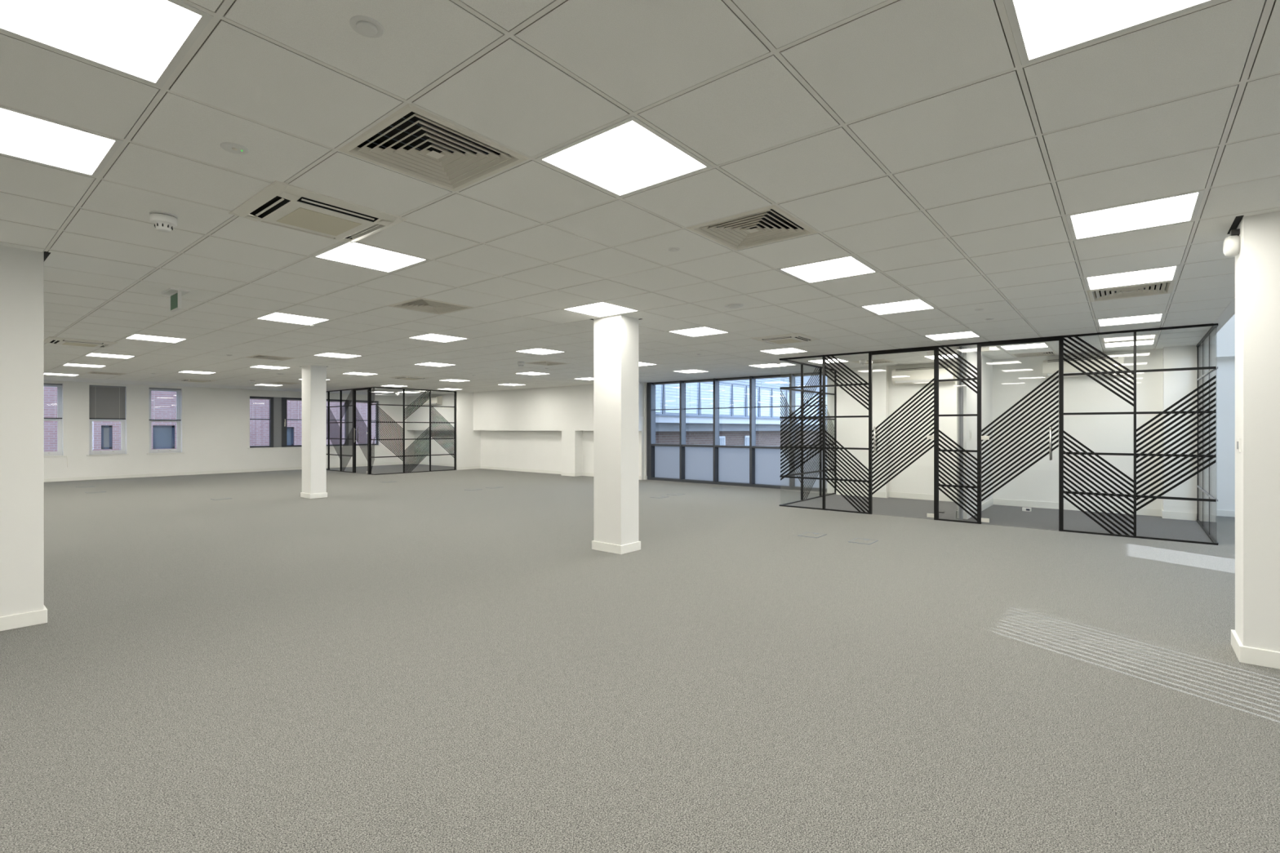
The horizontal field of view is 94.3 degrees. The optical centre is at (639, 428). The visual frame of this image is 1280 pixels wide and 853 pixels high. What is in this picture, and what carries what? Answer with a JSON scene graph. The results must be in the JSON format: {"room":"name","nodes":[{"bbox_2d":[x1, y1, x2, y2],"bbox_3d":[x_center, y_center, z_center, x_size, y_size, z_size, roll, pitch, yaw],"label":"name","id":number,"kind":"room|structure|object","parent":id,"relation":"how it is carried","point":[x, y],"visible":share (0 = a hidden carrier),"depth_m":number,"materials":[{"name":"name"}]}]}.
{"room":"open-plan office","nodes":[
{"label":"open-plan office","id":0,"kind":"room"},
{"bbox_2d":[44,380,413,478],"bbox_3d":[-13.607,-0.163,16.918,0.300,3.016,17.500,0,0,39],"label":"wall","id":1,"kind":"structure","parent":0,"point":[215,422],"depth_m":17.37,"materials":[{"name":"white paint"}]},
{"bbox_2d":[44,384,66,457],"bbox_3d":[-15.104,-0.221,15.015,0.260,1.868,0.840,0,0,39],"label":"window","id":2,"kind":"structure","parent":1,"relation":"in","point":[59,453],"depth_m":15.30,"materials":[{"name":"white plastic"}]},
{"bbox_2d":[44,382,62,418],"bbox_3d":[-15.103,-0.705,15.014,0.030,0.900,0.728,0,0,39],"label":"blind","id":3,"kind":"object","parent":2,"relation":"attached to","point":[56,384],"visible":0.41,"depth_m":15.17,"materials":[{"name":"grey"}]},
{"bbox_2d":[86,386,128,456],"bbox_3d":[-14.316,-0.221,15.975,0.260,1.868,0.855,0,0,39],"label":"window","id":4,"kind":"structure","parent":1,"relation":"in","point":[122,451],"depth_m":16.04,"materials":[{"name":"white plastic"}]},
{"bbox_2d":[88,385,125,419],"bbox_3d":[-14.315,-0.705,15.975,0.030,0.900,0.743,0,0,39],"label":"blind","id":5,"kind":"object","parent":4,"relation":"attached to","point":[105,402],"visible":1,"depth_m":15.97,"materials":[{"name":"grey"}]},
{"bbox_2d":[146,388,184,454],"bbox_3d":[-13.534,-0.221,16.928,0.260,1.868,0.850,0,0,39],"label":"window","id":6,"kind":"structure","parent":1,"relation":"in","point":[178,408],"depth_m":17.10,"materials":[{"name":"white plastic"}]},
{"bbox_2d":[149,387,181,420],"bbox_3d":[-13.533,-0.695,16.928,0.030,0.920,0.738,0,0,39],"label":"blind","id":7,"kind":"object","parent":6,"relation":"attached to","point":[158,388],"visible":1,"depth_m":16.91,"materials":[{"name":"grey"}]},
{"bbox_2d":[44,461,413,482],"bbox_3d":[-13.739,1.298,16.508,0.016,0.095,16.100,0,0,39],"label":"baseboard","id":8,"kind":"structure","parent":1,"relation":"attached to","point":[162,474],"depth_m":17.28,"materials":[{"name":"white"}]},
{"bbox_2d":[44,376,423,396],"bbox_3d":[-13.012,-1.236,16.132,1.616,0.030,16.440,0,0,39],"label":"trim","id":9,"kind":"structure","parent":1,"relation":"attached to","point":[46,378],"depth_m":16.53,"materials":[{"name":"white paint"}]},
{"bbox_2d":[248,396,381,448],"bbox_3d":[-10.884,-0.195,20.135,0.230,1.640,4.250,0,0,39],"label":"window","id":10,"kind":"structure","parent":1,"relation":"in","point":[277,406],"depth_m":19.26,"materials":[{"name":"grey metal"}]},
{"bbox_2d":[287,399,346,420],"bbox_3d":[-10.905,-0.625,20.108,0.030,0.680,1.888,0,0,39],"label":"blind","id":11,"kind":"object","parent":10,"relation":"attached to","point":[287,399],"visible":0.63,"depth_m":19.67,"materials":[{"name":"grey"}]},
{"bbox_2d":[456,391,480,470],"bbox_3d":[-5.712,0.052,19.747,0.120,2.586,0.910,0,0,39],"label":"wall","id":12,"kind":"structure","parent":0,"point":[468,439],"depth_m":19.63,"materials":[{"name":"white paint"}]},
{"bbox_2d":[0,463,1279,852],"bbox_3d":[-3.402,1.403,8.546,26.700,0.123,17.500,0,0,39],"label":"floor","id":13,"kind":"structure","parent":0,"point":[422,662],"depth_m":3.21,"materials":[{"name":"grey carpet"}]},
{"bbox_2d":[0,245,50,631],"bbox_3d":[-4.693,0.060,3.858,0.614,2.570,1.177,0,0,39],"label":"column","id":14,"kind":"structure","parent":13,"relation":"on","point":[21,270],"depth_m":4.03,"materials":[{"name":"white paint"}]},
{"bbox_2d":[300,365,327,498],"bbox_3d":[-6.404,0.060,11.673,0.484,2.570,0.351,0,0,39],"label":"column","id":15,"kind":"structure","parent":13,"relation":"on","point":[313,377],"depth_m":11.54,"materials":[{"name":"white paint"}]},
{"bbox_2d":[326,386,375,475],"bbox_3d":[-9.323,0.060,18.629,4.122,2.570,0.060,0,0,39],"label":"glass wall","id":16,"kind":"structure","parent":13,"relation":"on","point":[339,446],"depth_m":18.27,"materials":[{"name":"black"}]},
{"bbox_2d":[354,387,367,474],"bbox_3d":[-8.349,0.056,17.829,0.857,2.562,0.126,0,0,39],"label":"door","id":17,"kind":"structure","parent":16,"relation":"in","point":[360,388],"depth_m":17.84,"materials":[{"name":"black"}]},
{"bbox_2d":[374,386,456,475],"bbox_3d":[-6.870,0.060,18.351,0.048,2.570,2.707,0,0,39],"label":"glass wall","id":18,"kind":"structure","parent":13,"relation":"on","point":[431,422],"depth_m":18.32,"materials":[{"name":"clear glass"}]},
{"bbox_2d":[591,315,641,554],"bbox_3d":[-0.265,0.060,6.619,0.469,2.570,0.364,0,0,39],"label":"column","id":19,"kind":"structure","parent":13,"relation":"on","point":[615,338],"depth_m":6.50,"materials":[{"name":"white paint"}]},
{"bbox_2d":[779,360,836,505],"bbox_3d":[3.257,0.060,11.337,0.040,2.570,2.538,0,0,39],"label":"glass wall","id":20,"kind":"structure","parent":13,"relation":"on","point":[802,391],"depth_m":11.30,"materials":[{"name":"clear glass"}]},
{"bbox_2d":[799,532,826,537],"bbox_3d":[2.179,1.343,7.512,0.250,0.005,0.310,0,0,39],"label":"box","id":21,"kind":"object","parent":13,"relation":"on","point":[807,534],"visible":1,"depth_m":7.50,"materials":[{"name":"grey"}]},
{"bbox_2d":[848,537,878,544],"bbox_3d":[2.667,1.343,7.099,0.250,0.005,0.310,0,0,39],"label":"box","id":22,"kind":"object","parent":13,"relation":"on","point":[859,540],"visible":1,"depth_m":7.07,"materials":[{"name":"grey"}]},
{"bbox_2d":[959,346,963,519],"bbox_3d":[4.700,0.062,8.742,0.040,2.566,0.320,0,0,39],"label":"glass wall","id":23,"kind":"structure","parent":13,"relation":"on","point":[961,348],"depth_m":8.79,"materials":[{"name":"grey"}]},
{"bbox_2d":[779,323,1217,545],"bbox_3d":[4.558,0.060,8.613,5.492,2.570,0.048,0,0,39],"label":"glass wall","id":24,"kind":"structure","parent":13,"relation":"on","point":[1061,338],"depth_m":7.78,"materials":[{"name":"black"}]},
{"bbox_2d":[871,346,933,517],"bbox_3d":[4.001,0.056,9.070,0.906,2.562,0.126,0,0,39],"label":"door","id":25,"kind":"structure","parent":24,"relation":"in","point":[929,437],"depth_m":9.05,"materials":[{"name":"black"}]},
{"bbox_2d":[981,336,1058,522],"bbox_3d":[5.170,0.056,8.111,0.901,2.562,0.126,0,0,39],"label":"door","id":26,"kind":"structure","parent":24,"relation":"in","point":[986,437],"depth_m":8.09,"materials":[{"name":"black"}]},
{"bbox_2d":[1196,325,1217,542],"bbox_3d":[7.409,0.060,7.777,0.036,2.570,2.298,0,0,39],"label":"glass wall","id":27,"kind":"structure","parent":13,"relation":"on","point":[1206,348],"depth_m":7.49,"materials":[{"name":"grey"}]},
{"bbox_2d":[1195,297,1235,345],"bbox_3d":[6.230,-1.222,6.310,0.090,0.008,7.540,0,0,39],"label":"trim","id":28,"kind":"structure","parent":27,"relation":"attached to","point":[1229,310],"depth_m":6.36,"materials":[{"name":"white paint"}]},
{"bbox_2d":[1226,210,1279,669],"bbox_3d":[3.787,0.060,3.383,0.599,2.570,0.399,0,0,39],"label":"column","id":29,"kind":"structure","parent":13,"relation":"on","point":[1255,637],"depth_m":3.38,"materials":[{"name":"white paint"}]},
{"bbox_2d":[1222,228,1240,257],"bbox_3d":[3.544,-1.109,3.560,0.069,0.152,0.124,0,0,39],"label":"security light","id":30,"kind":"object","parent":29,"relation":"attached to","point":[1232,243],"visible":1,"depth_m":3.53,"materials":[{"name":"white plastic"}]},
{"bbox_2d":[0,0,1279,395],"bbox_3d":[-2.923,-1.229,7.856,24.484,0.017,16.440,0,0,39],"label":"ceiling","id":31,"kind":"structure","parent":0,"point":[917,142],"depth_m":2.93,"materials":[{"name":"tile"}]},
{"bbox_2d":[0,105,123,177],"bbox_3d":[-2.600,-1.230,2.481,0.580,0.019,0.580,0,0,39],"label":"recessed light","id":32,"kind":"object","parent":31,"relation":"in","point":[24,135],"visible":0.85,"depth_m":2.56,"materials":[{"name":"white"}]},
{"bbox_2d":[44,336,117,347],"bbox_3d":[-7.870,-1.216,8.355,0.690,0.070,0.690,0,0,39],"label":"air conditioning unit","id":33,"kind":"object","parent":31,"relation":"attached to","point":[57,340],"visible":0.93,"depth_m":8.24,"materials":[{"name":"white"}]},
{"bbox_2d":[62,342,97,346],"bbox_3d":[-7.870,-1.183,8.355,0.330,0.004,0.330,0,0,39],"label":"grille","id":34,"kind":"object","parent":33,"relation":"attached to","point":[64,343],"depth_m":8.36,"materials":[{"name":"beige"}]},
{"bbox_2d":[61,363,106,368],"bbox_3d":[-10.737,-1.230,11.483,0.580,0.019,0.580,0,0,39],"label":"recessed light","id":35,"kind":"object","parent":31,"relation":"in","point":[64,364],"visible":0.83,"depth_m":11.51,"materials":[{"name":"white"}]},
{"bbox_2d":[65,363,103,367],"bbox_3d":[-10.737,-1.235,11.483,0.536,0.009,0.536,0,0,39],"label":"diffuser","id":36,"kind":"object","parent":35,"relation":"attached to","point":[66,364],"depth_m":11.51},
{"bbox_2d":[0,0,213,88],"bbox_3d":[-1.673,-1.230,1.720,0.580,0.019,0.580,0,0,39],"label":"recessed light","id":37,"kind":"object","parent":31,"relation":"in","point":[145,41],"visible":0.86,"depth_m":1.83,"materials":[{"name":"white"}]},
{"bbox_2d":[83,352,136,359],"bbox_3d":[-8.881,-1.230,9.961,0.580,0.019,0.580,0,0,39],"label":"recessed light","id":38,"kind":"object","parent":31,"relation":"in","point":[93,354],"visible":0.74,"depth_m":9.97,"materials":[{"name":"white"}]},
{"bbox_2d":[88,353,132,358],"bbox_3d":[-8.881,-1.235,9.961,0.536,0.009,0.536,0,0,39],"label":"diffuser","id":39,"kind":"object","parent":38,"relation":"attached to","point":[104,355],"depth_m":9.97,"materials":[{"name":"plastic"}]},
{"bbox_2d":[123,333,188,342],"bbox_3d":[-6.562,-1.230,8.058,0.580,0.019,0.580,0,0,39],"label":"recessed light","id":40,"kind":"object","parent":31,"relation":"in","point":[134,336],"visible":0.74,"depth_m":8.09,"materials":[{"name":"white"}]},
{"bbox_2d":[128,334,183,342],"bbox_3d":[-6.562,-1.235,8.058,0.536,0.009,0.536,0,0,39],"label":"diffuser","id":41,"kind":"object","parent":40,"relation":"attached to","point":[144,337],"depth_m":8.09,"materials":[{"name":"plastic"}]},
{"bbox_2d":[149,210,177,232],"bbox_3d":[-2.720,-1.181,3.394,0.128,0.098,0.128,0,0,39],"label":"smoke detector","id":42,"kind":"object","parent":31,"relation":"attached to","point":[162,221],"visible":1,"depth_m":3.36,"materials":[{"name":"white plastic"}]},
{"bbox_2d":[161,287,190,311],"bbox_3d":[-4.132,-1.139,5.291,0.300,0.166,0.140,0,0,39],"label":"exit sign","id":43,"kind":"object","parent":31,"relation":"hanging from","point":[175,294],"visible":1,"depth_m":5.25,"materials":[{"name":"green plastic"}]},
{"bbox_2d":[176,378,216,382],"bbox_3d":[-11.070,-1.216,14.861,0.690,0.070,0.690,0,0,39],"label":"air conditioning unit","id":44,"kind":"object","parent":31,"relation":"attached to","point":[180,380],"visible":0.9,"depth_m":14.72,"materials":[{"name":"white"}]},
{"bbox_2d":[220,142,248,154],"bbox_3d":[-1.762,-1.221,2.585,0.104,0.017,0.104,0,0,39],"label":"recessed light","id":45,"kind":"object","parent":31,"relation":"in","point":[233,148],"visible":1,"depth_m":2.58,"materials":[{"name":"white plastic"}]},
{"bbox_2d":[248,364,290,369],"bbox_3d":[-7.359,-1.230,11.816,0.580,0.019,0.580,0,0,39],"label":"recessed light","id":46,"kind":"object","parent":31,"relation":"in","point":[258,366],"visible":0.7,"depth_m":11.82,"materials":[{"name":"white"}]},
{"bbox_2d":[252,365,286,368],"bbox_3d":[-7.359,-1.235,11.816,0.536,0.009,0.536,0,0,39],"label":"diffuser","id":47,"kind":"object","parent":46,"relation":"attached to","point":[256,366],"depth_m":11.82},
{"bbox_2d":[245,354,296,360],"bbox_3d":[-6.348,-1.270,10.211,0.598,0.104,0.598,0,0,39],"label":"ceiling vent","id":48,"kind":"object","parent":31,"relation":"in","point":[260,357],"visible":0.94,"depth_m":10.24,"materials":[{"name":"white plastic"}]},
{"bbox_2d":[255,311,331,325],"bbox_3d":[-3.862,-1.230,6.619,0.580,0.019,0.580,0,0,39],"label":"recessed light","id":49,"kind":"object","parent":31,"relation":"in","point":[274,316],"visible":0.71,"depth_m":6.65,"materials":[{"name":"white"}]},
{"bbox_2d":[228,180,407,243],"bbox_3d":[-1.839,-1.216,3.408,0.690,0.070,0.690,0,0,39],"label":"air conditioning unit","id":50,"kind":"object","parent":31,"relation":"attached to","point":[282,204],"visible":0.97,"depth_m":3.31,"materials":[{"name":"white plastic"}]},
{"bbox_2d":[276,207,361,235],"bbox_3d":[-1.839,-1.183,3.408,0.330,0.004,0.330,0,0,39],"label":"grille","id":51,"kind":"object","parent":50,"relation":"attached to","point":[304,218],"depth_m":3.39,"materials":[{"name":"beige"}]},
{"bbox_2d":[313,352,360,358],"bbox_3d":[-5.040,-1.230,9.914,0.580,0.019,0.580,0,0,39],"label":"recessed light","id":52,"kind":"object","parent":31,"relation":"in","point":[324,354],"visible":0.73,"depth_m":9.97,"materials":[{"name":"white"}]},
{"bbox_2d":[349,15,384,37],"bbox_3d":[-0.828,-1.219,1.803,0.096,0.021,0.096,0,0,39],"label":"ceiling sensor","id":53,"kind":"object","parent":31,"relation":"attached to","point":[366,26],"visible":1,"depth_m":1.79,"materials":[{"name":"white plastic"}]},
{"bbox_2d":[311,241,430,273],"bbox_3d":[-1.923,-1.230,4.253,0.580,0.019,0.580,0,0,39],"label":"recessed light","id":54,"kind":"object","parent":31,"relation":"in","point":[356,254],"visible":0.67,"depth_m":4.25,"materials":[{"name":"white"}]},
{"bbox_2d":[389,375,430,380],"bbox_3d":[-5.457,-1.216,14.136,0.690,0.070,0.690,0,0,39],"label":"air conditioning unit","id":55,"kind":"object","parent":31,"relation":"attached to","point":[403,377],"visible":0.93,"depth_m":13.97,"materials":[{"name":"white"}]},
{"bbox_2d":[387,297,473,315],"bbox_3d":[-2.090,-1.270,5.942,0.598,0.104,0.598,0,0,39],"label":"ceiling vent","id":56,"kind":"object","parent":31,"relation":"in","point":[422,304],"visible":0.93,"depth_m":5.94,"materials":[{"name":"white plastic"}]},
{"bbox_2d":[337,103,529,191],"bbox_3d":[-0.912,-1.270,2.647,0.598,0.104,0.598,0,0,39],"label":"ceiling vent","id":57,"kind":"object","parent":31,"relation":"in","point":[413,141],"visible":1,"depth_m":2.67,"materials":[{"name":"white plastic"}]},
{"bbox_2d":[413,362,454,366],"bbox_3d":[-3.898,-1.230,11.305,0.580,0.019,0.580,0,0,39],"label":"recessed light","id":58,"kind":"object","parent":31,"relation":"in","point":[433,364],"visible":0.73,"depth_m":11.37,"materials":[{"name":"white"}]},
{"bbox_2d":[407,333,467,342],"bbox_3d":[-2.720,-1.230,8.011,0.580,0.019,0.580,0,0,39],"label":"recessed light","id":59,"kind":"object","parent":31,"relation":"in","point":[432,337],"visible":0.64,"depth_m":8.03,"materials":[{"name":"white"}]},
{"bbox_2d":[412,333,464,341],"bbox_3d":[-2.720,-1.235,8.011,0.536,0.009,0.536,0,0,39],"label":"diffuser","id":60,"kind":"object","parent":59,"relation":"attached to","point":[432,337],"depth_m":8.01,"materials":[{"name":"plastic"}]},
{"bbox_2d":[514,347,564,355],"bbox_3d":[-1.579,-1.230,9.403,0.580,0.019,0.580,0,0,39],"label":"recessed light","id":61,"kind":"object","parent":31,"relation":"in","point":[535,351],"visible":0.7,"depth_m":9.45,"materials":[{"name":"white"}]},
{"bbox_2d":[521,348,559,354],"bbox_3d":[-1.579,-1.235,9.403,0.536,0.009,0.536,0,0,39],"label":"diffuser","id":62,"kind":"object","parent":61,"relation":"attached to","point":[535,351],"depth_m":9.45,"materials":[{"name":"plastic"}]},
{"bbox_2d":[525,360,568,365],"bbox_3d":[-1.745,-1.270,11.092,0.598,0.104,0.598,0,0,39],"label":"ceiling vent","id":63,"kind":"object","parent":31,"relation":"in","point":[541,362],"visible":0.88,"depth_m":11.12,"materials":[{"name":"white plastic"}]},
{"bbox_2d":[560,301,640,317],"bbox_3d":[-0.401,-1.230,6.108,0.580,0.019,0.580,0,0,39],"label":"recessed light","id":64,"kind":"object","parent":31,"relation":"in","point":[600,309],"visible":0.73,"depth_m":6.14,"materials":[{"name":"white"}]},
{"bbox_2d":[534,115,713,197],"bbox_3d":[-0.067,-1.230,2.731,0.580,0.019,0.580,0,0,39],"label":"recessed light","id":65,"kind":"object","parent":31,"relation":"in","point":[628,156],"visible":0.81,"depth_m":2.71,"materials":[{"name":"white"}]},
{"bbox_2d":[667,326,730,337],"bbox_3d":[0.741,-1.230,7.500,0.580,0.019,0.580,0,0,39],"label":"recessed light","id":66,"kind":"object","parent":31,"relation":"in","point":[702,331],"visible":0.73,"depth_m":7.54,"materials":[{"name":"white"}]},
{"bbox_2d":[673,327,724,336],"bbox_3d":[0.741,-1.235,7.500,0.536,0.009,0.536,0,0,39],"label":"diffuser","id":67,"kind":"object","parent":66,"relation":"attached to","point":[696,331],"depth_m":7.54,"materials":[{"name":"plastic"}]},
{"bbox_2d":[686,204,817,250],"bbox_3d":[0.694,-1.270,3.659,0.598,0.104,0.598,0,0,39],"label":"ceiling vent","id":68,"kind":"object","parent":31,"relation":"in","point":[771,224],"visible":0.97,"depth_m":3.69,"materials":[{"name":"white plastic"}]},
{"bbox_2d":[748,363,786,368],"bbox_3d":[2.477,-1.230,11.508,0.580,0.019,0.580,0,0,39],"label":"recessed light","id":69,"kind":"object","parent":31,"relation":"in","point":[771,365],"visible":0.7,"depth_m":11.51,"materials":[{"name":"white"}]},
{"bbox_2d":[752,363,782,367],"bbox_3d":[2.477,-1.235,11.508,0.536,0.009,0.536,0,0,39],"label":"diffuser","id":70,"kind":"object","parent":69,"relation":"attached to","point":[772,365],"depth_m":11.51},
{"bbox_2d":[760,347,808,354],"bbox_3d":[2.263,-1.230,9.356,0.580,0.019,0.580,0,0,39],"label":"recessed light","id":71,"kind":"object","parent":31,"relation":"in","point":[788,350],"visible":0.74,"depth_m":9.41,"materials":[{"name":"white"}]},
{"bbox_2d":[750,333,819,344],"bbox_3d":[1.966,-1.216,8.047,0.690,0.070,0.690,0,0,39],"label":"air conditioning unit","id":72,"kind":"object","parent":31,"relation":"attached to","point":[793,337],"visible":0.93,"depth_m":7.91,"materials":[{"name":"white"}]},
{"bbox_2d":[769,338,801,343],"bbox_3d":[1.966,-1.183,8.047,0.330,0.004,0.330,0,0,39],"label":"grille","id":73,"kind":"object","parent":72,"relation":"attached to","point":[785,340],"depth_m":8.05,"materials":[{"name":"beige"}]},
{"bbox_2d":[777,254,879,283],"bbox_3d":[1.455,-1.230,4.586,0.580,0.019,0.580,0,0,39],"label":"recessed light","id":74,"kind":"object","parent":31,"relation":"in","point":[846,266],"visible":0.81,"depth_m":4.60,"materials":[{"name":"white"}]},
{"bbox_2d":[807,358,848,364],"bbox_3d":[3.405,-1.230,10.747,0.580,0.019,0.580,0,0,39],"label":"recessed light","id":75,"kind":"object","parent":31,"relation":"in","point":[820,362],"visible":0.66,"depth_m":10.82,"materials":[{"name":"white"}]},
{"bbox_2d":[811,359,845,363],"bbox_3d":[3.405,-1.235,10.747,0.536,0.009,0.536,0,0,39],"label":"diffuser","id":76,"kind":"object","parent":75,"relation":"attached to","point":[841,360],"depth_m":10.82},
{"bbox_2d":[858,297,936,315],"bbox_3d":[2.596,-1.230,5.978,0.580,0.019,0.580,0,0,39],"label":"recessed light","id":77,"kind":"object","parent":31,"relation":"in","point":[915,304],"visible":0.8,"depth_m":6.01,"materials":[{"name":"white"}]},
{"bbox_2d":[923,330,981,340],"bbox_3d":[4.119,-1.230,7.834,0.580,0.019,0.580,0,0,39],"label":"recessed light","id":78,"kind":"object","parent":31,"relation":"in","point":[965,334],"visible":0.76,"depth_m":7.87,"materials":[{"name":"white"}]},
{"bbox_2d":[999,342,1049,350],"bbox_3d":[5.724,-1.230,8.845,0.580,0.019,0.580,0,0,39],"label":"recessed light","id":79,"kind":"object","parent":31,"relation":"in","point":[1039,344],"visible":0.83,"depth_m":8.89,"materials":[{"name":"white"}]},
{"bbox_2d":[1011,351,1057,357],"bbox_3d":[6.485,-1.270,9.773,0.598,0.104,0.598,0,0,39],"label":"ceiling vent","id":80,"kind":"object","parent":31,"relation":"in","point":[1051,353],"visible":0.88,"depth_m":9.82,"materials":[{"name":"white plastic"}]},
{"bbox_2d":[1003,0,1221,65],"bbox_3d":[1.325,-1.230,1.589,0.580,0.019,0.580,0,0,39],"label":"recessed light","id":81,"kind":"object","parent":31,"relation":"in","point":[1041,29],"visible":1,"depth_m":1.78,"materials":[{"name":"white"}]},
{"bbox_2d":[1102,339,1155,347],"bbox_3d":[7.032,-1.230,8.548,0.580,0.019,0.580,0,0,39],"label":"recessed light","id":82,"kind":"object","parent":31,"relation":"in","point":[1142,342],"visible":0.8,"depth_m":8.63,"materials":[{"name":"white"}]},
{"bbox_2d":[1101,333,1158,343],"bbox_3d":[6.652,-1.270,8.084,0.598,0.104,0.598,0,0,39],"label":"recessed light","id":83,"kind":"object","parent":31,"relation":"in","point":[1146,337],"visible":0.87,"depth_m":8.12,"materials":[{"name":"white plastic"}]},
{"bbox_2d":[1095,313,1164,326],"bbox_3d":[5.510,-1.230,6.692,0.580,0.019,0.580,0,0,39],"label":"recessed light","id":84,"kind":"object","parent":31,"relation":"in","point":[1158,317],"visible":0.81,"depth_m":6.74,"materials":[{"name":"white"}]},
{"bbox_2d":[1086,280,1176,302],"bbox_3d":[4.369,-1.270,5.300,0.598,0.104,0.598,0,0,39],"label":"ceiling vent","id":85,"kind":"object","parent":31,"relation":"in","point":[1161,287],"visible":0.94,"depth_m":5.33,"materials":[{"name":"white plastic"}]},
{"bbox_2d":[1083,264,1180,290],"bbox_3d":[3.988,-1.230,4.837,0.580,0.019,0.580,0,0,39],"label":"recessed light","id":86,"kind":"object","parent":31,"relation":"in","point":[1168,273],"visible":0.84,"depth_m":4.85,"materials":[{"name":"white"}]},
{"bbox_2d":[1065,189,1204,240],"bbox_3d":[2.847,-1.230,3.445,0.580,0.019,0.580,0,0,39],"label":"recessed light","id":87,"kind":"object","parent":31,"relation":"in","point":[1183,207],"visible":0.83,"depth_m":3.43,"materials":[{"name":"white"}]},
{"bbox_2d":[406,345,1196,513],"bbox_3d":[-0.013,-0.163,16.178,22.260,3.016,1.400,0,0,39],"label":"wall","id":88,"kind":"structure","parent":0,"point":[548,428],"depth_m":11.08,"materials":[{"name":"white paint"}]},
{"bbox_2d":[418,395,442,405],"bbox_3d":[-7.510,-1.002,21.276,1.200,0.305,0.226,0,0,39],"label":"air conditioner","id":89,"kind":"object","parent":88,"relation":"attached to","point":[437,400],"visible":0.84,"depth_m":20.98,"materials":[{"name":"white plastic"}]},
{"bbox_2d":[413,461,453,466],"bbox_3d":[-7.060,1.298,21.431,4.100,0.095,0.016,0,0,39],"label":"baseboard","id":90,"kind":"structure","parent":88,"relation":"attached to","point":[420,463],"depth_m":21.71,"materials":[{"name":"white"}]},
{"bbox_2d":[457,466,647,479],"bbox_3d":[-2.868,1.298,17.556,7.084,0.095,0.890,0,0,38],"label":"baseboard","id":91,"kind":"structure","parent":88,"relation":"attached to","point":[589,474],"depth_m":18.32,"materials":[{"name":"white"}]},
{"bbox_2d":[646,371,826,492],"bbox_3d":[2.189,0.057,14.230,5.035,2.576,0.220,0,0,39],"label":"window","id":92,"kind":"structure","parent":88,"relation":"in","point":[753,465],"depth_m":14.41,"materials":[{"name":"glass"}]},
{"bbox_2d":[653,382,679,410],"bbox_3d":[0.721,-0.841,15.446,0.903,0.700,0.028,0,0,39],"label":"blind","id":93,"kind":"object","parent":92,"relation":"attached to","point":[676,383],"visible":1,"depth_m":15.43,"materials":[{"name":"grey"}]},
{"bbox_2d":[684,380,712,409],"bbox_3d":[1.485,-0.841,14.820,0.922,0.700,0.028,0,0,39],"label":"blind","id":94,"kind":"object","parent":92,"relation":"attached to","point":[704,381],"visible":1,"depth_m":14.86,"materials":[{"name":"grey"}]},
{"bbox_2d":[717,377,749,408],"bbox_3d":[2.255,-0.841,14.188,0.920,0.700,0.028,0,0,39],"label":"blind","id":95,"kind":"object","parent":92,"relation":"attached to","point":[744,379],"visible":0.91,"depth_m":14.17,"materials":[{"name":"grey"}]},
{"bbox_2d":[754,375,789,407],"bbox_3d":[3.022,-0.841,13.559,0.915,0.700,0.028,0,0,39],"label":"blind","id":96,"kind":"object","parent":92,"relation":"attached to","point":[788,376],"visible":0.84,"depth_m":13.57,"materials":[{"name":"grey"}]},
{"bbox_2d":[794,373,826,406],"bbox_3d":[3.763,-0.841,12.952,0.850,0.700,0.028,0,0,39],"label":"blind","id":97,"kind":"object","parent":92,"relation":"attached to","point":[804,375],"visible":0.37,"depth_m":13.02,"materials":[{"name":"grey"}]},
{"bbox_2d":[891,365,955,385],"bbox_3d":[5.306,-1.002,11.152,1.060,0.305,0.226,0,0,39],"label":"air conditioner","id":98,"kind":"object","parent":88,"relation":"attached to","point":[922,375],"visible":0.77,"depth_m":11.11,"materials":[{"name":"white plastic"}]},
{"bbox_2d":[835,488,1196,520],"bbox_3d":[5.495,1.288,9.710,5.380,0.115,2.216,0,0,39],"label":"baseboard","id":99,"kind":"structure","parent":88,"relation":"attached to","point":[1067,506],"depth_m":10.00,"materials":[{"name":"white"}]},
{"bbox_2d":[1042,355,1124,378],"bbox_3d":[7.165,-1.002,9.626,1.050,0.305,0.226,0,0,39],"label":"air conditioner","id":100,"kind":"object","parent":88,"relation":"attached to","point":[1050,367],"visible":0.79,"depth_m":9.61,"materials":[{"name":"white plastic"}]},
{"bbox_2d":[957,346,992,511],"bbox_3d":[5.500,0.052,9.716,0.120,2.586,2.200,0,0,39],"label":"wall","id":101,"kind":"structure","parent":0,"point":[970,397],"depth_m":9.28,"materials":[{"name":"white paint"}]},
{"bbox_2d":[1217,314,1235,511],"bbox_3d":[10.563,-0.855,8.020,4.440,4.400,0.600,0,0,39],"label":"wall","id":102,"kind":"structure","parent":0,"point":[1226,335],"depth_m":9.11,"materials":[{"name":"white paint"}]},
{"bbox_2d":[1217,509,1235,517],"bbox_3d":[10.347,1.298,7.993,4.140,0.095,0.016,0,0,39],"label":"baseboard","id":103,"kind":"structure","parent":102,"relation":"attached to","point":[1220,513],"depth_m":9.10,"materials":[{"name":"white"}]},
{"label":"outside","id":104,"kind":"structure","parent":0,"visible":0},
{"bbox_3d":[-1.390,4.895,14.074,100.000,0.100,100.000,0,0,39],"label":"ground","id":105,"kind":"structure","parent":104,"visible":0},
{"bbox_2d":[44,386,375,451],"bbox_3d":[-14.510,0.345,23.543,0.300,9.000,34.000,0,0,39],"label":"windows","id":106,"kind":"structure","parent":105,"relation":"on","point":[106,435],"depth_m":20.89,"materials":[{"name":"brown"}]},
{"bbox_2d":[655,375,826,447],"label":"window","id":107,"kind":"structure","parent":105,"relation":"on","point":[734,423],"depth_m":20.85,"materials":[{"name":"glass"}]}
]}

